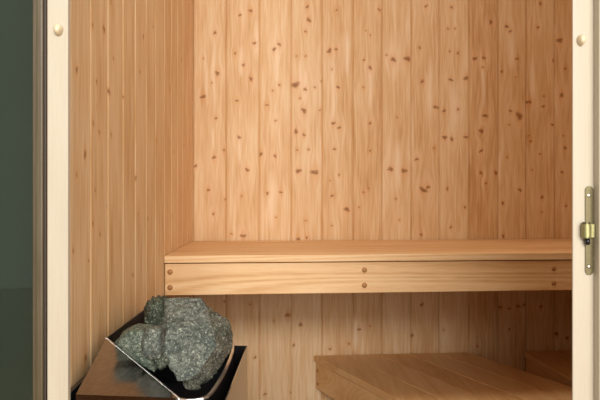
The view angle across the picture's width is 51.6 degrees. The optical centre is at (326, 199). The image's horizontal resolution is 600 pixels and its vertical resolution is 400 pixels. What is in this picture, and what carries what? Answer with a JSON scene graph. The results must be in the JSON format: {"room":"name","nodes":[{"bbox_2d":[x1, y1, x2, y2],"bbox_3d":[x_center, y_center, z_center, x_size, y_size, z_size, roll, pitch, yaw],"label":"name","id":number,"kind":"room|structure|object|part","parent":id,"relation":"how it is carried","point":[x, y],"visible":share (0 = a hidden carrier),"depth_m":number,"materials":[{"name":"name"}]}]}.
{"room":"spa","nodes":[
{"label":"spa","id":0,"kind":"room"},
{"bbox_2d":[0,0,32,399],"bbox_3d":[-0.853,-0.075,0.804,1.041,2.050,0.030,0,0,-5],"label":"wall","id":1,"kind":"structure","parent":0,"point":[16,16],"depth_m":0.83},
{"bbox_2d":[70,0,192,387],"bbox_3d":[-0.367,-0.075,1.300,0.012,2.050,1.245,0,0,-5],"label":"wall","id":2,"kind":"structure","parent":0,"point":[131,61],"depth_m":1.02,"materials":[{"name":"brown wood"}]},
{"bbox_2d":[193,0,571,399],"bbox_3d":[0.269,-0.075,1.996,1.376,2.050,0.030,0,0,-5],"label":"wall","id":3,"kind":"structure","parent":0,"point":[313,119],"depth_m":1.97,"materials":[{"name":"brown wood"}]},
{"bbox_2d":[164,239,571,294],"bbox_3d":[0.293,0.172,1.720,1.373,0.090,0.516,0,0,-5],"label":"bench","id":4,"kind":"object","parent":3,"relation":"attached to","point":[285,266],"visible":1,"depth_m":1.46,"materials":[{"name":"brown wood"}]},
{"bbox_3d":[0.158,0.970,-1.803,12.000,0.040,7.580,0,0,-5],"label":"floor","id":5,"kind":"structure","parent":0,"visible":0},
{"bbox_2d":[70,310,246,399],"bbox_3d":[-0.228,0.569,0.938,0.194,0.761,0.484,0,0,-5],"label":"heater","id":6,"kind":"object","parent":5,"relation":"on","point":[113,374],"visible":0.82,"depth_m":0.84,"materials":[{"name":"metal"}]},
{"bbox_3d":[-0.322,0.528,0.926,0.006,0.604,0.478,0,0,-5],"label":"plate","id":7,"kind":"part","parent":6,"relation":"part of","materials":[{"name":"black ceramic"}]},
{"bbox_3d":[-0.247,0.538,0.787,0.002,0.624,0.165,0,0,32],"label":"casing","id":8,"kind":"part","parent":6,"relation":"part of","materials":[{"name":"silver metal"}]},
{"bbox_2d":[114,324,156,371],"bbox_3d":[-0.273,0.211,0.902,0.058,0.065,0.075,0,0,-5],"label":"stone","id":9,"kind":"object","parent":6,"relation":"in","point":[129,341],"visible":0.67,"depth_m":0.87,"materials":[{"name":"grey stone"}]},
{"bbox_2d":[141,325,164,359],"bbox_3d":[-0.247,0.200,0.882,0.034,0.046,0.058,0,0,-5],"label":"stone","id":10,"kind":"object","parent":6,"relation":"in","point":[152,341],"visible":1,"depth_m":0.86,"materials":[{"name":"grey stone"}]},
{"bbox_2d":[144,295,169,325],"bbox_3d":[-0.271,0.180,1.002,0.048,0.056,0.104,0,0,-17],"label":"stone","id":11,"kind":"object","parent":6,"relation":"in","point":[154,308],"visible":0.58,"depth_m":0.97,"materials":[{"name":"grey stone"}]},
{"bbox_2d":[154,353,169,369],"bbox_3d":[-0.237,0.229,0.891,0.027,0.027,0.042,0,0,-5],"label":"stone","id":12,"kind":"object","parent":6,"relation":"in","point":[163,362],"visible":0.9,"depth_m":0.87,"materials":[{"name":"grey stone"}]},
{"bbox_2d":[106,337,233,399],"bbox_3d":[-0.191,0.233,0.992,0.129,0.089,0.342,0,0,18],"label":"tray","id":13,"kind":"object","parent":6,"relation":"on","point":[111,346],"depth_m":0.85,"materials":[{"name":"metal"}]},
{"bbox_2d":[162,297,215,380],"bbox_3d":[-0.204,0.202,0.922,0.084,0.105,0.108,0,0,-5],"label":"stone","id":14,"kind":"object","parent":6,"relation":"in","point":[189,332],"visible":0.96,"depth_m":0.90,"materials":[{"name":"grey stone"}]},
{"bbox_2d":[182,305,232,390],"bbox_3d":[-0.186,0.226,1.004,0.060,0.111,0.190,0,0,0],"label":"stone","id":15,"kind":"object","parent":6,"relation":"in","point":[221,325],"visible":0.62,"depth_m":0.98,"materials":[{"name":"grey stone"}]},
{"bbox_3d":[-0.147,0.565,1.023,0.002,0.571,0.327,0,0,-2],"label":"casing","id":16,"kind":"part","parent":6,"relation":"part of","materials":[{"name":"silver metal"}]},
{"bbox_3d":[-0.242,0.525,1.178,0.179,0.650,0.002,0,0,-5],"label":"casing","id":17,"kind":"part","parent":6,"relation":"part of","materials":[{"name":"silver metal"}]},
{"bbox_2d":[314,352,571,399],"bbox_3d":[0.377,0.720,1.632,0.461,0.461,0.943,0,0,-27],"label":"bench","id":18,"kind":"object","parent":5,"relation":"on","point":[461,375],"visible":1,"depth_m":1.72,"materials":[{"name":"brown wood"}]},
{"bbox_2d":[524,350,571,386],"bbox_3d":[0.814,0.720,1.813,0.319,0.461,0.420,0,0,-5],"label":"bench","id":19,"kind":"object","parent":5,"relation":"on","point":[556,365],"visible":0.48,"depth_m":1.89,"materials":[{"name":"brown wood"}]},
{"bbox_3d":[0.750,-0.200,0.748,0.875,2.300,0.050,0,0,-5],"label":"wall","id":20,"kind":"structure","parent":0,"visible":0},
{"bbox_2d":[47,0,599,399],"bbox_3d":[0.032,-0.065,0.681,0.646,2.030,0.058,0,0,-5],"label":"door frame","id":21,"kind":"structure","parent":20,"relation":"in","point":[585,13],"depth_m":0.68,"materials":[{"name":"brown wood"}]},
{"bbox_2d":[54,24,62,35],"bbox_3d":[-0.275,-0.175,0.634,0.008,0.012,0.008,0,0,-5],"label":"wooden peg","id":22,"kind":"object","parent":21,"relation":"attached to","point":[58,28],"visible":1,"depth_m":0.63,"materials":[{"name":"beige wood"}]},
{"bbox_2d":[577,35,585,45],"bbox_3d":[0.281,-0.177,0.682,0.008,0.012,0.008,0,0,-5],"label":"wooden peg","id":23,"kind":"object","parent":21,"relation":"attached to","point":[581,39],"visible":1,"depth_m":0.68,"materials":[{"name":"beige wood"}]},
{"bbox_3d":[0.288,0.034,0.682,0.016,0.098,0.011,0,0,-5],"label":"door hinge","id":24,"kind":"part","parent":21,"relation":"part of","materials":[{"name":"gold metal"}]},
{"bbox_3d":[0.291,0.034,0.687,0.009,0.099,0.002,0,0,-5],"label":"hinge plate","id":25,"kind":"part","parent":21,"relation":"part of","materials":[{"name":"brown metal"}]},
{"bbox_3d":[0.291,0.034,0.684,0.008,0.016,0.004,0,0,-5],"label":"hinge arm","id":26,"kind":"part","parent":21,"relation":"part of","materials":[{"name":"metal"}]},
{"bbox_3d":[0.326,-0.065,0.684,0.060,2.030,0.013,0,0,-5],"label":"architrave","id":27,"kind":"part","parent":21,"relation":"part of","materials":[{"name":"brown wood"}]},
{"bbox_3d":[-0.321,-1.190,0.655,1.274,0.320,0.050,0,0,-5],"label":"wall header","id":28,"kind":"structure","parent":0,"visible":0},
{"bbox_2d":[33,0,46,399],"bbox_3d":[-0.626,-0.040,0.632,0.664,1.980,0.032,0,0,-5],"label":"door frame","id":29,"kind":"structure","parent":28,"relation":"in","point":[39,6],"depth_m":0.65,"materials":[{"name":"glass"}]},
{"bbox_3d":[-0.307,-0.040,0.664,0.006,1.980,0.024,0,0,-5],"label":"frame","id":30,"kind":"part","parent":29,"relation":"part of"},
{"bbox_3d":[-0.300,-0.040,0.660,0.007,1.980,0.032,0,0,-5],"label":"frame","id":31,"kind":"part","parent":29,"relation":"part of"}
]}

